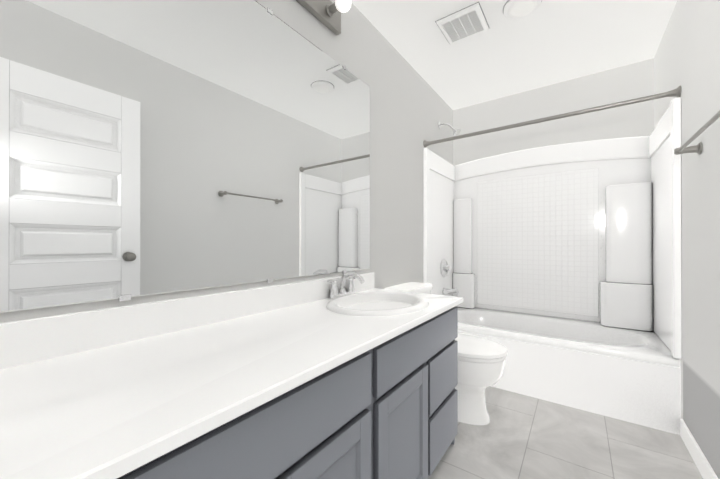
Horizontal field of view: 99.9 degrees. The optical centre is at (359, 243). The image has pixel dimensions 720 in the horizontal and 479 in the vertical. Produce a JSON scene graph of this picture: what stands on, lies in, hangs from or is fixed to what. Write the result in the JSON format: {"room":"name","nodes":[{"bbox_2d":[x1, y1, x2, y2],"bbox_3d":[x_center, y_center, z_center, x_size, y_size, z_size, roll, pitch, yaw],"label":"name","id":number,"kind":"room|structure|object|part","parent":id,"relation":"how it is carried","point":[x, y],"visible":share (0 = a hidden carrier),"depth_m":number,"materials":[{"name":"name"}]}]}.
{"room":"bathroom","nodes":[
{"label":"bathroom","id":0,"kind":"room"},
{"bbox_2d":[0,0,452,322],"bbox_3d":[-0.084,-0.168,1.777,0.100,2.440,3.667,0,0,36],"label":"wall","id":1,"kind":"structure","parent":0,"point":[410,108],"depth_m":2.05,"materials":[{"name":"paint"}]},
{"bbox_2d":[0,0,369,312],"bbox_3d":[-0.385,-0.408,1.261,0.010,1.147,1.532,0,0,36],"label":"mirror","id":2,"kind":"object","parent":1,"relation":"attached to","point":[150,147],"visible":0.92,"depth_m":0.96,"materials":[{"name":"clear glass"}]},
{"bbox_2d":[296,0,350,34],"bbox_3d":[-0.282,-1.179,1.276,0.163,0.120,0.760,0,0,36],"label":"sconce","id":3,"kind":"object","parent":1,"relation":"attached to","point":[327,13],"visible":1,"depth_m":1.50,"materials":[{"name":"silver metal"}]},
{"bbox_2d":[440,259,450,276],"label":"valve","id":4,"kind":"object","parent":1,"relation":"attached to","point":[445,268],"depth_m":2.83,"materials":[{"name":"silver metal"}]},
{"bbox_2d":[438,122,460,135],"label":"shower head","id":5,"kind":"object","parent":1,"relation":"attached to","point":[456,132],"depth_m":2.76,"materials":[{"name":"silver metal"}]},
{"bbox_2d":[443,287,458,296],"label":"faucet","id":6,"kind":"object","parent":1,"relation":"attached to","point":[454,292],"depth_m":2.81,"materials":[{"name":"silver metal"}]},
{"bbox_2d":[423,86,680,147],"bbox_3d":[1.167,-0.842,2.130,1.518,0.064,0.064,0,0,36],"label":"rail","id":7,"kind":"object","parent":1,"relation":"attached to","point":[676,92],"visible":0.96,"depth_m":1.98,"materials":[{"name":"silver metal"}]},
{"bbox_2d":[351,0,676,109],"bbox_3d":[0.573,-1.439,1.306,1.720,0.100,3.667,0,0,36],"label":"ceiling","id":8,"kind":"structure","parent":0,"point":[547,43],"depth_m":2.08,"materials":[{"name":"paint"}]},
{"bbox_2d":[435,2,489,43],"bbox_3d":[0.653,-1.379,1.922,0.264,0.016,0.264,0,0,36],"label":"ceiling vent","id":9,"kind":"object","parent":8,"relation":"in","point":[464,23],"visible":1,"depth_m":1.90,"materials":[{"name":"white plastic"}]},
{"bbox_2d":[503,0,541,18],"bbox_3d":[0.944,-1.372,1.762,0.206,0.032,0.206,0,0,36],"label":"recessed light","id":10,"kind":"object","parent":8,"relation":"in","point":[515,9],"visible":1,"depth_m":1.75,"materials":[{"name":"white plastic"}]},
{"bbox_2d":[453,58,653,322],"bbox_3d":[1.615,-0.166,2.751,1.520,2.440,0.100,0,0,36],"label":"wall","id":11,"kind":"structure","parent":0,"point":[625,82],"depth_m":2.60,"materials":[{"name":"paint"}]},
{"bbox_2d":[428,386,702,478],"bbox_3d":[0.573,1.101,1.301,1.720,0.100,3.667,0,0,36],"label":"floor","id":12,"kind":"structure","parent":0,"point":[519,436],"depth_m":1.56,"materials":[{"name":"tile"}]},
{"bbox_2d":[0,272,462,478],"bbox_3d":[-0.257,0.615,0.957,0.570,0.870,1.929,0,0,36],"label":"bathroom vanity","id":13,"kind":"object","parent":12,"relation":"on","point":[305,380],"visible":1,"depth_m":0.74,"materials":[{"name":"stone"}]},
{"bbox_2d":[327,271,364,298],"bbox_3d":[-0.045,0.213,1.559,0.163,0.134,0.258,0,0,36],"label":"faucet","id":14,"kind":"object","parent":13,"relation":"on","point":[335,293],"visible":0.98,"depth_m":1.56,"materials":[{"name":"silver metal"}]},
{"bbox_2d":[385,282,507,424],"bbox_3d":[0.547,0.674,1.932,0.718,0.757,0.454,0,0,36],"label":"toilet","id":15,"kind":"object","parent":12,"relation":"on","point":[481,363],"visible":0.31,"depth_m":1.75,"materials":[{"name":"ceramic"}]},
{"bbox_3d":[0.629,0.631,1.874,0.518,0.056,0.390,0,0,36],"label":"seat","id":16,"kind":"part","parent":15,"relation":"part of","materials":[{"name":"plastic"}]},
{"bbox_2d":[423,97,681,434],"bbox_3d":[1.364,0.101,2.401,1.514,1.905,0.754,0,0,36],"label":"bathtub","id":17,"kind":"object","parent":12,"relation":"on","point":[587,232],"visible":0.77,"depth_m":2.42,"materials":[{"name":"plastic"}]},
{"bbox_2d":[654,0,719,478],"bbox_3d":[1.230,-0.170,0.830,0.100,2.440,3.667,0,0,36],"label":"wall","id":18,"kind":"structure","parent":0,"point":[687,57],"depth_m":1.43,"materials":[{"name":"paint"}]},
{"bbox_2d":[674,110,719,154],"bbox_3d":[1.365,-0.439,1.179,0.086,0.053,0.664,0,0,36],"label":"towel rail","id":19,"kind":"object","parent":18,"relation":"attached to","point":[684,148],"visible":1,"depth_m":1.36,"materials":[{"name":"silver metal"}]},
{"bbox_2d":[680,419,717,478],"bbox_3d":[0.961,1.002,0.551,0.013,0.095,2.704,0,0,36],"label":"baseboard","id":20,"kind":"structure","parent":18,"relation":"attached to","point":[704,467],"depth_m":1.42,"materials":[{"name":"white wood"}]}
]}

